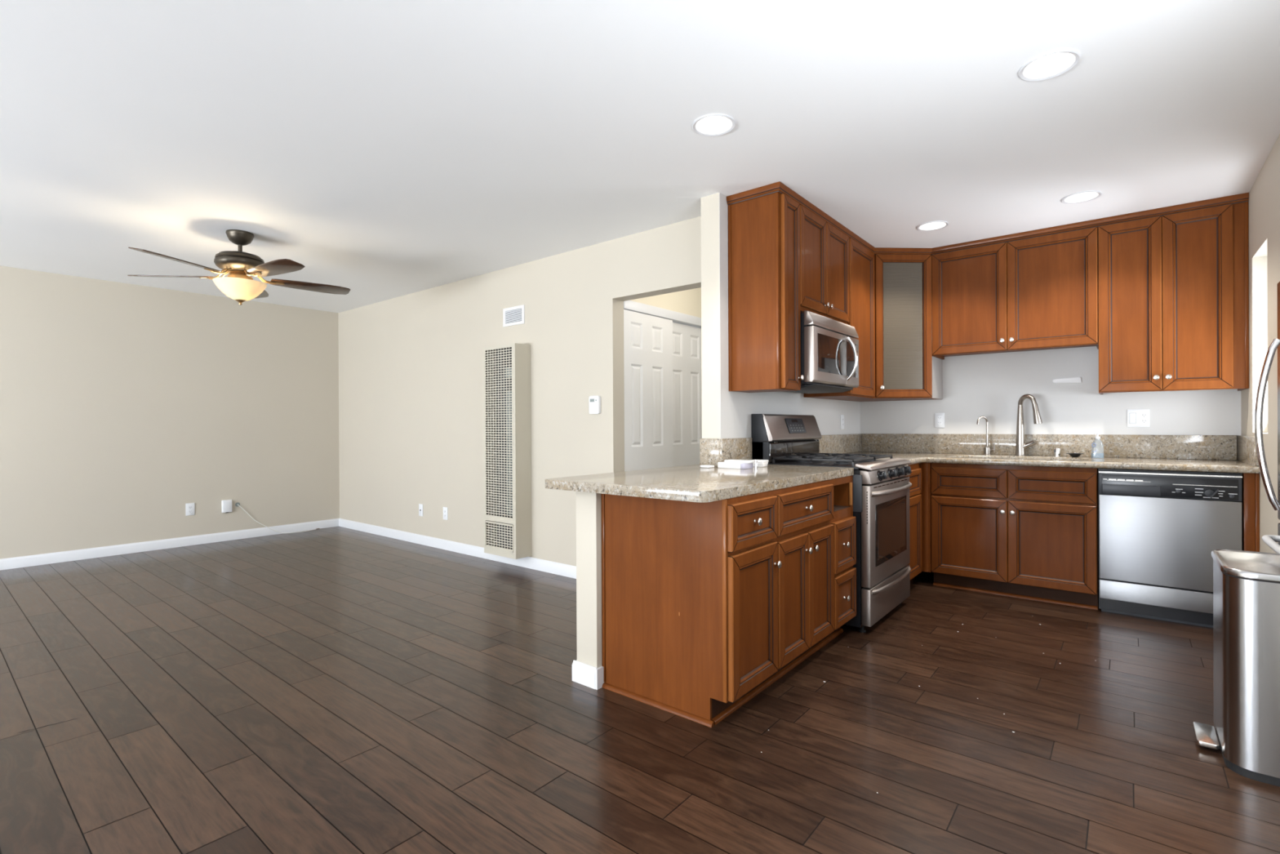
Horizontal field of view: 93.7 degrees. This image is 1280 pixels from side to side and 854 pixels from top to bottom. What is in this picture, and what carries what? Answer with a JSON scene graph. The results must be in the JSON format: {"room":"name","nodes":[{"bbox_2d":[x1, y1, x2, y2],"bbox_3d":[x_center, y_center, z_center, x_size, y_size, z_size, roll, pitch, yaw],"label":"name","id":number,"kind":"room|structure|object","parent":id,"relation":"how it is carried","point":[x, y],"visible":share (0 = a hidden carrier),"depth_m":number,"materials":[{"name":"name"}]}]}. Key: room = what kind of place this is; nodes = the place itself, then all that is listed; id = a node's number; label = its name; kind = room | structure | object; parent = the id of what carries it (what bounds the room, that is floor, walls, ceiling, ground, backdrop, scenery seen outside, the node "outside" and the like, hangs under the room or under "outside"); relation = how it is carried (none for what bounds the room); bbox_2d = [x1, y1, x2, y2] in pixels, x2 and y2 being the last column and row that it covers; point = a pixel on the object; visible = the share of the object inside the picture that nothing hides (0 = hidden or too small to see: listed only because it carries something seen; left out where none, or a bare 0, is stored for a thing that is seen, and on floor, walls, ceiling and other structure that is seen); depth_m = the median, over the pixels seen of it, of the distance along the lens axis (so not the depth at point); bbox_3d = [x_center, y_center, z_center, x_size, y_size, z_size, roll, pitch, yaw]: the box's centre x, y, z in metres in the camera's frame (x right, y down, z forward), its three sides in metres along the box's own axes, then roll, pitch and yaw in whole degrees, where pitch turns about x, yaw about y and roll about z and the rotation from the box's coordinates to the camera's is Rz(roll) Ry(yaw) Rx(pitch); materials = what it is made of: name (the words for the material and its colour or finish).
{"room":"open-plan kitchen","nodes":[
{"label":"open-plan kitchen","id":0,"kind":"room"},
{"bbox_2d":[0,265,339,559],"bbox_3d":[-6.128,-0.072,3.681,0.120,2.450,8.578,0,0,39],"label":"wall","id":1,"kind":"structure","parent":0,"point":[123,406],"depth_m":5.56,"materials":[{"name":"beige paint"}]},
{"bbox_2d":[0,518,339,569],"bbox_3d":[-6.077,1.109,3.634,0.014,0.088,8.358,0,0,39],"label":"baseboard","id":2,"kind":"structure","parent":1,"relation":"attached to","point":[98,552],"depth_m":5.56,"materials":[{"name":"white paint"}]},
{"bbox_2d":[185,502,195,515],"bbox_3d":[-4.334,0.792,5.782,0.008,0.118,0.072,0,0,39],"label":"wall outlet","id":3,"kind":"object","parent":1,"relation":"attached to","point":[189,507],"visible":1,"depth_m":5.78,"materials":[{"name":"white plastic"}]},
{"bbox_2d":[222,499,231,512],"bbox_3d":[-4.136,0.796,6.011,0.026,0.129,0.088,0,0,39],"label":"junction box","id":4,"kind":"object","parent":1,"relation":"attached to","point":[227,504],"visible":1,"depth_m":6.00,"materials":[{"name":"white plastic"}]},
{"bbox_2d":[235,502,319,533],"bbox_3d":[-3.816,0.950,6.362,0.064,0.374,0.805,0,0,41],"label":"cable","id":5,"kind":"object","parent":1,"relation":"hanging from","point":[237,504],"visible":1,"depth_m":6.22,"materials":[{"name":"white plastic"}]},
{"bbox_2d":[337,216,701,566],"bbox_3d":[-1.430,-0.098,5.311,5.112,2.450,0.120,0,0,39],"label":"wall","id":6,"kind":"structure","parent":0,"point":[411,366],"depth_m":5.19,"materials":[{"name":"beige paint"}]},
{"bbox_2d":[418,503,422,515],"bbox_3d":[-2.116,0.802,5.788,0.068,0.116,0.012,0,0,39],"label":"plate","id":7,"kind":"object","parent":6,"relation":"attached to","point":[420,506],"visible":1,"depth_m":5.79,"materials":[{"name":"white plastic"}]},
{"bbox_2d":[443,506,447,519],"bbox_3d":[-1.795,0.796,5.530,0.070,0.116,0.008,0,0,39],"label":"wall outlet","id":8,"kind":"object","parent":6,"relation":"attached to","point":[445,508],"visible":1,"depth_m":5.52,"materials":[{"name":"white plastic"}]},
{"bbox_2d":[338,518,576,578],"bbox_3d":[-1.813,1.085,5.543,4.191,0.088,0.014,0,0,39],"label":"baseboard","id":9,"kind":"structure","parent":6,"relation":"attached to","point":[565,570],"depth_m":5.36,"materials":[{"name":"white paint"}]},
{"bbox_2d":[483,342,531,559],"bbox_3d":[-1.073,0.188,4.839,0.403,1.676,0.164,0,0,39],"label":"wall heater","id":10,"kind":"object","parent":6,"relation":"attached to","point":[507,404],"visible":1,"depth_m":4.76,"materials":[{"name":"beige metal"}]},
{"bbox_2d":[484,346,512,518],"bbox_3d":[-1.126,0.045,4.784,0.347,1.347,0.003,0,0,39],"label":"grille","id":11,"kind":"object","parent":10,"relation":"attached to","point":[486,486],"depth_m":4.79,"materials":[{"name":"beige metal"}]},
{"bbox_2d":[485,522,512,550],"bbox_3d":[-1.122,0.868,4.785,0.347,0.194,0.003,0,0,39],"label":"grille","id":12,"kind":"object","parent":10,"relation":"attached to","point":[490,547],"depth_m":4.79,"materials":[{"name":"beige metal"}]},
{"bbox_2d":[502,304,524,326],"bbox_3d":[-1.032,-0.906,4.899,0.265,0.149,0.008,0,0,39],"label":"air vent","id":13,"kind":"object","parent":6,"relation":"in","point":[512,316],"visible":1,"depth_m":4.90,"materials":[{"name":"white plastic"}]},
{"bbox_2d":[589,395,600,413],"bbox_3d":[-0.325,-0.158,4.316,0.096,0.130,0.028,0,0,39],"label":"thermostat","id":14,"kind":"object","parent":6,"relation":"attached to","point":[594,401],"visible":1,"depth_m":4.30,"materials":[{"name":"white plastic"}]},
{"bbox_2d":[0,526,1279,853],"bbox_3d":[-1.900,1.137,2.150,8.467,0.003,11.814,0,0,39],"label":"floor","id":15,"kind":"structure","parent":0,"point":[335,690],"depth_m":2.25,"materials":[{"name":"brown wood"}]},
{"bbox_2d":[600,489,782,727],"bbox_3d":[0.213,0.696,2.545,0.671,0.857,0.404,0,0,39],"label":"base cabinet","id":16,"kind":"object","parent":15,"relation":"on","point":[690,589],"visible":0.95,"depth_m":2.38,"materials":[{"name":"brown wood"}]},
{"bbox_2d":[759,479,834,690],"bbox_3d":[0.536,0.694,2.942,0.671,0.857,0.618,0,0,39],"label":"base cabinet","id":17,"kind":"object","parent":15,"relation":"on","point":[805,540],"visible":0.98,"depth_m":2.71,"materials":[{"name":"brown wood"}]},
{"bbox_2d":[545,464,853,502],"bbox_3d":[0.364,0.245,2.944,0.847,0.040,1.475,0,0,39],"label":"countertop","id":18,"kind":"structure","parent":17,"relation":"on","point":[693,482],"depth_m":2.57,"materials":[{"name":"beige stone"}]},
{"bbox_2d":[700,464,714,467],"bbox_3d":[0.374,0.218,3.335,0.050,0.011,0.062,0,0,-43],"label":"box","id":19,"kind":"object","parent":18,"relation":"on","point":[704,465],"visible":1,"depth_m":3.31,"materials":[{"name":"white"}]},
{"bbox_2d":[717,462,753,469],"bbox_3d":[0.519,0.208,3.264,0.080,0.030,0.178,0,0,-45],"label":"box","id":20,"kind":"object","parent":18,"relation":"on","point":[720,464],"visible":0.9,"depth_m":3.22,"materials":[{"name":"white cardboard"}]},
{"bbox_2d":[724,459,755,463],"bbox_3d":[0.540,0.187,3.259,0.150,0.013,0.070,0,0,42],"label":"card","id":21,"kind":"object","parent":20,"relation":"on","point":[746,461],"visible":1,"depth_m":3.23,"materials":[{"name":"white paper"}]},
{"bbox_2d":[754,459,757,468],"bbox_3d":[0.620,0.199,3.209,0.016,0.048,0.016,0,0,39],"label":"tube","id":22,"kind":"object","parent":18,"relation":"on","point":[755,461],"visible":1,"depth_m":3.20,"materials":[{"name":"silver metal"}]},
{"bbox_2d":[753,463,767,466],"bbox_3d":[0.671,0.217,3.407,0.085,0.011,0.085,0,0,27],"label":"card","id":23,"kind":"object","parent":18,"relation":"on","point":[758,465],"visible":0.48,"depth_m":3.36,"materials":[{"name":"white paper"}]},
{"bbox_2d":[753,462,768,464],"bbox_3d":[0.671,0.205,3.404,0.085,0.011,0.085,0,0,32],"label":"card","id":24,"kind":"object","parent":23,"relation":"on","point":[763,463],"visible":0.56,"depth_m":3.36,"materials":[{"name":"white paper"}]},
{"bbox_2d":[749,459,768,462],"bbox_3d":[0.671,0.193,3.401,0.088,0.011,0.088,0,0,39],"label":"card","id":25,"kind":"object","parent":24,"relation":"on","point":[757,460],"visible":0.71,"depth_m":3.38,"materials":[{"name":"white paper"}]},
{"bbox_2d":[751,413,911,632],"bbox_3d":[1.215,0.518,3.699,0.768,1.199,0.760,0,0,39],"label":"range","id":26,"kind":"object","parent":15,"relation":"on","point":[881,487],"visible":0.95,"depth_m":3.47,"materials":[{"name":"silver metal"}]},
{"bbox_2d":[767,458,881,470],"bbox_3d":[1.201,0.224,3.710,0.560,0.019,0.754,0,0,39],"label":"cooktop","id":27,"kind":"object","parent":26,"relation":"in","point":[858,465],"depth_m":3.49,"materials":[{"name":"black metal"}]},
{"bbox_2d":[817,475,856,648],"bbox_3d":[0.827,0.691,3.308,0.661,0.857,0.317,0,0,39],"label":"base cabinet","id":28,"kind":"object","parent":15,"relation":"on","point":[844,522],"visible":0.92,"depth_m":3.13,"materials":[{"name":"brown wood"}]},
{"bbox_2d":[905,462,931,584],"bbox_3d":[1.617,0.683,4.240,0.710,0.862,0.568,0,0,39],"label":"base cabinet","id":29,"kind":"object","parent":15,"relation":"on","point":[920,491],"visible":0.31,"depth_m":4.14,"materials":[{"name":"brown wood"}]},
{"bbox_2d":[843,451,1260,473],"bbox_3d":[2.419,0.228,3.958,2.316,0.039,1.157,0,0,39],"label":"countertop","id":30,"kind":"structure","parent":29,"relation":"on","point":[1118,463],"depth_m":3.73,"materials":[{"name":"beige stone"}]},
{"bbox_2d":[976,415,995,454],"bbox_3d":[2.561,0.062,4.458,0.123,0.289,0.064,0,0,12],"label":"faucet","id":31,"kind":"object","parent":30,"relation":"on","point":[987,450],"visible":1,"depth_m":4.45,"materials":[{"name":"silver metal"}]},
{"bbox_2d":[1014,394,1042,455],"bbox_3d":[2.771,-0.014,4.277,0.074,0.442,0.185,0,0,-31],"label":"faucet","id":32,"kind":"object","parent":30,"relation":"on","point":[1020,445],"visible":1,"depth_m":4.30,"materials":[{"name":"silver metal"}]},
{"bbox_2d":[1052,447,1061,456],"bbox_3d":[2.914,0.175,4.192,0.054,0.061,0.054,0,0,39],"label":"air gap","id":33,"kind":"object","parent":30,"relation":"on","point":[1057,451],"visible":0.99,"depth_m":4.18,"materials":[{"name":"silver metal"}]},
{"bbox_2d":[1066,452,1084,457],"bbox_3d":[2.969,0.189,4.096,0.076,0.034,0.079,0,0,-8],"label":"strainer","id":34,"kind":"object","parent":30,"relation":"on","point":[1074,454],"visible":1,"depth_m":4.08,"materials":[{"name":"black metal"}]},
{"bbox_2d":[1069,453,1081,457],"bbox_3d":[2.969,0.194,4.096,0.076,0.024,0.076,0,0,39],"label":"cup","id":35,"kind":"object","parent":34,"relation":"on","point":[1071,455],"depth_m":4.08,"materials":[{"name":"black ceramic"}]},
{"bbox_2d":[1091,431,1104,458],"bbox_3d":[3.000,0.120,3.934,0.068,0.173,0.055,0,0,39],"label":"soap bottle","id":36,"kind":"object","parent":30,"relation":"on","point":[1097,446],"visible":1,"depth_m":3.92,"materials":[{"name":"white"}]},
{"bbox_2d":[930,462,1098,609],"bbox_3d":[2.576,0.679,4.126,0.922,0.862,0.685,0,0,39],"label":"base cabinet","id":37,"kind":"object","parent":15,"relation":"on","point":[1027,532],"visible":0.98,"depth_m":3.85,"materials":[{"name":"brown wood"}]},
{"bbox_2d":[1098,468,1242,627],"bbox_3d":[3.156,0.679,3.612,0.612,0.858,0.620,0,0,39],"label":"dishwasher","id":38,"kind":"object","parent":15,"relation":"on","point":[1159,531],"visible":0.94,"depth_m":3.40,"materials":[{"name":"silver metal"}]},
{"bbox_2d":[1192,549,1279,786],"bbox_3d":[2.100,0.786,2.044,0.310,0.659,0.447,0,0,39],"label":"trash can","id":39,"kind":"object","parent":15,"relation":"on","point":[1246,584],"visible":1,"depth_m":1.91,"materials":[{"name":"silver metal"}]},
{"bbox_2d":[1240,472,1259,551],"bbox_3d":[3.445,0.676,3.428,0.058,0.862,0.632,0,0,39],"label":"filler panel","id":40,"kind":"object","parent":15,"relation":"on","point":[1251,482],"visible":0.26,"depth_m":3.19,"materials":[{"name":"brown wood"}]},
{"bbox_2d":[1254,281,1279,553],"bbox_3d":[2.825,0.224,2.147,0.827,1.776,0.610,0,0,39],"label":"refrigerator","id":41,"kind":"object","parent":15,"relation":"on","point":[1270,540],"visible":0.98,"depth_m":2.56,"materials":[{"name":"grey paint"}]},
{"bbox_2d":[0,0,1279,312],"bbox_3d":[-1.862,-1.315,2.087,8.717,0.020,11.500,0,0,39],"label":"ceiling","id":42,"kind":"structure","parent":0,"point":[384,149],"depth_m":2.57,"materials":[{"name":"white paint"}]},
{"bbox_2d":[127,229,350,305],"bbox_3d":[-2.651,-1.062,4.038,1.297,0.484,1.309,0,0,39],"label":"ceiling fan","id":43,"kind":"object","parent":42,"relation":"hanging from","point":[239,285],"visible":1,"depth_m":3.96,"materials":[{"name":"brown wood"}]},
{"bbox_2d":[692,113,735,136],"bbox_3d":[0.321,-1.341,2.614,0.190,0.062,0.190,0,0,39],"label":"recessed light","id":44,"kind":"object","parent":42,"relation":"in","point":[715,124],"visible":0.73,"depth_m":2.67,"materials":[{"name":"white paint"}]},
{"bbox_2d":[916,221,948,231],"bbox_3d":[1.928,-1.352,3.956,0.190,0.062,0.190,0,0,39],"label":"recessed light","id":45,"kind":"object","parent":42,"relation":"in","point":[933,225],"visible":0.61,"depth_m":4.01,"materials":[{"name":"white paint"}]},
{"bbox_2d":[1017,49,1080,81],"bbox_3d":[1.494,-1.346,2.193,0.190,0.062,0.190,0,0,39],"label":"recessed light","id":46,"kind":"object","parent":42,"relation":"in","point":[1048,65],"visible":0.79,"depth_m":2.24,"materials":[{"name":"white paint"}]},
{"bbox_2d":[1061,191,1102,204],"bbox_3d":[2.550,-1.354,3.468,0.190,0.062,0.190,0,0,39],"label":"recessed light","id":47,"kind":"object","parent":42,"relation":"in","point":[1082,197],"visible":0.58,"depth_m":3.52,"materials":[{"name":"white paint"}]},
{"bbox_2d":[630,287,701,317],"bbox_3d":[1.090,-0.110,5.157,1.007,2.450,2.822,0,0,39],"label":"wall","id":48,"kind":"structure","parent":0,"point":[688,302],"depth_m":4.86,"materials":[{"name":"paint"}]},
{"bbox_2d":[623,309,673,471],"bbox_3d":[0.062,0.130,4.565,0.034,1.958,0.600,0,0,39],"label":"door","id":49,"kind":"structure","parent":48,"relation":"in","point":[647,339],"depth_m":4.54,"materials":[{"name":"white paint"}]},
{"bbox_2d":[623,300,701,328],"bbox_3d":[0.497,-0.891,5.121,0.076,0.067,2.020,0,0,39],"label":"trim","id":50,"kind":"structure","parent":48,"relation":"attached to","point":[679,317],"depth_m":4.68,"materials":[{"name":"white paint"}]},
{"bbox_2d":[672,321,702,466],"bbox_3d":[0.393,0.128,5.037,0.034,1.958,0.600,0,0,39],"label":"door","id":51,"kind":"structure","parent":48,"relation":"in","point":[686,340],"depth_m":5.00,"materials":[{"name":"white paint"}]},
{"bbox_2d":[576,192,860,667],"bbox_3d":[1.090,-0.108,4.260,0.125,2.450,4.214,0,0,39],"label":"wall","id":52,"kind":"structure","parent":0,"point":[726,414],"depth_m":3.41,"materials":[{"name":"beige paint"}]},
{"bbox_2d":[572,659,604,689],"bbox_3d":[0.162,1.079,3.116,0.151,0.088,1.286,0,0,39],"label":"baseboard","id":53,"kind":"structure","parent":52,"relation":"attached to","point":[592,677],"depth_m":2.61,"materials":[{"name":"white paint"}]},
{"bbox_2d":[699,437,751,466],"bbox_3d":[0.510,0.144,3.532,0.147,0.158,0.350,0,0,39],"label":"backsplash","id":54,"kind":"structure","parent":52,"relation":"attached to","point":[712,451],"depth_m":3.42,"materials":[{"name":"beige stone"}]},
{"bbox_2d":[728,191,804,392],"bbox_3d":[0.722,-0.744,3.425,0.358,1.075,0.244,0,0,39],"label":"upper cabinet","id":55,"kind":"object","parent":52,"relation":"attached to","point":[764,319],"visible":1,"depth_m":3.34,"materials":[{"name":"brown wood"}]},
{"bbox_2d":[726,181,1248,255],"bbox_3d":[1.951,-1.302,3.888,2.970,0.046,1.164,0,0,-4],"label":"crown molding","id":56,"kind":"structure","parent":55,"relation":"attached to","point":[779,187],"depth_m":3.78,"materials":[{"name":"brown wood"}]},
{"bbox_2d":[800,204,849,324],"bbox_3d":[1.046,-0.978,3.825,0.358,0.612,0.786,0,0,39],"label":"upper cabinet","id":57,"kind":"object","parent":52,"relation":"attached to","point":[824,264],"visible":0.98,"depth_m":3.69,"materials":[{"name":"brown wood"}]},
{"bbox_2d":[784,310,858,393],"bbox_3d":[1.077,-0.448,3.770,0.470,0.441,0.732,0,0,39],"label":"microwave","id":58,"kind":"object","parent":57,"relation":"attached to","point":[829,348],"visible":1,"depth_m":3.57,"materials":[{"name":"silver metal"}]},
{"bbox_2d":[804,237,875,399],"bbox_3d":[1.452,-0.750,4.344,0.332,1.075,0.530,0,0,39],"label":"upper cabinet","id":59,"kind":"object","parent":52,"relation":"attached to","point":[861,260],"visible":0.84,"depth_m":4.27,"materials":[{"name":"brown wood"}]},
{"bbox_2d":[840,414,844,429],"bbox_3d":[1.623,-0.040,4.809,0.008,0.115,0.070,0,0,39],"label":"wall outlet","id":60,"kind":"object","parent":52,"relation":"attached to","point":[842,415],"visible":1,"depth_m":4.80,"materials":[{"name":"white plastic"}]},
{"bbox_2d":[860,346,1240,435],"bbox_3d":[2.937,-0.117,4.360,2.619,2.450,0.120,0,0,39],"label":"wall","id":61,"kind":"structure","parent":0,"point":[991,386],"depth_m":4.30,"materials":[{"name":"grey paint"}]},
{"bbox_2d":[833,253,942,401],"bbox_3d":[1.934,-0.753,4.686,0.648,1.075,0.632,0,0,39],"label":"upper cabinet","id":62,"kind":"object","parent":61,"relation":"attached to","point":[906,368],"visible":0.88,"depth_m":4.46,"materials":[{"name":"brown wood"}]},
{"bbox_2d":[934,413,944,427],"bbox_3d":[2.368,-0.053,4.740,0.070,0.115,0.008,0,0,39],"label":"wall outlet","id":63,"kind":"object","parent":61,"relation":"attached to","point":[939,417],"visible":1,"depth_m":4.74,"materials":[{"name":"white plastic"}]},
{"bbox_2d":[931,226,1098,359],"bbox_3d":[2.647,-0.912,4.273,0.986,0.762,0.371,0,0,39],"label":"upper cabinet","id":64,"kind":"object","parent":61,"relation":"attached to","point":[1039,293],"visible":0.99,"depth_m":4.12,"materials":[{"name":"brown wood"}]},
{"bbox_2d":[818,433,1258,466],"bbox_3d":[2.419,0.132,3.958,2.316,0.153,1.158,0,0,39],"label":"backsplash","id":65,"kind":"structure","parent":61,"relation":"attached to","point":[1242,448],"depth_m":4.23,"materials":[{"name":"beige stone"}]},
{"bbox_2d":[1052,377,1081,383],"bbox_3d":[3.002,-0.327,4.219,0.167,0.039,0.014,0,0,39],"label":"wall bracket","id":66,"kind":"object","parent":61,"relation":"attached to","point":[1075,380],"visible":1,"depth_m":4.21,"materials":[{"name":"white"}]},
{"bbox_2d":[1127,408,1150,426],"bbox_3d":[3.304,-0.059,3.978,0.116,0.118,0.010,0,0,39],"label":"switch plate","id":67,"kind":"object","parent":61,"relation":"attached to","point":[1135,417],"visible":1,"depth_m":3.98,"materials":[{"name":"white plastic"}]},
{"bbox_2d":[1129,413,1136,422],"bbox_3d":[3.280,-0.059,3.994,0.033,0.066,0.004,0,0,39],"label":"rocker switch","id":68,"kind":"object","parent":67,"relation":"attached to","point":[1132,415],"depth_m":3.99,"materials":[{"name":"white plastic"}]},
{"bbox_2d":[1141,418,1147,422],"bbox_3d":[3.325,-0.039,3.958,0.033,0.029,0.002,0,0,39],"label":"socket","id":69,"kind":"object","parent":67,"relation":"attached to","point":[1143,420],"depth_m":3.96,"materials":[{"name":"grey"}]},
{"bbox_2d":[1141,413,1147,417],"bbox_3d":[3.325,-0.078,3.958,0.033,0.029,0.002,0,0,39],"label":"socket","id":70,"kind":"object","parent":67,"relation":"attached to","point":[1143,415],"depth_m":3.96,"materials":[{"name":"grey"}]},
{"bbox_2d":[1097,201,1248,395],"bbox_3d":[3.296,-0.758,3.746,0.682,1.075,0.371,0,0,39],"label":"upper cabinet","id":71,"kind":"object","parent":61,"relation":"attached to","point":[1173,289],"visible":1,"depth_m":3.61,"materials":[{"name":"brown wood"}]},
{"bbox_2d":[1240,133,1279,553],"bbox_3d":[0.720,-0.097,-0.666,0.883,2.450,10.476,0,0,39],"label":"wall","id":72,"kind":"structure","parent":0,"point":[1264,202],"depth_m":3.07,"materials":[{"name":"beige paint"}]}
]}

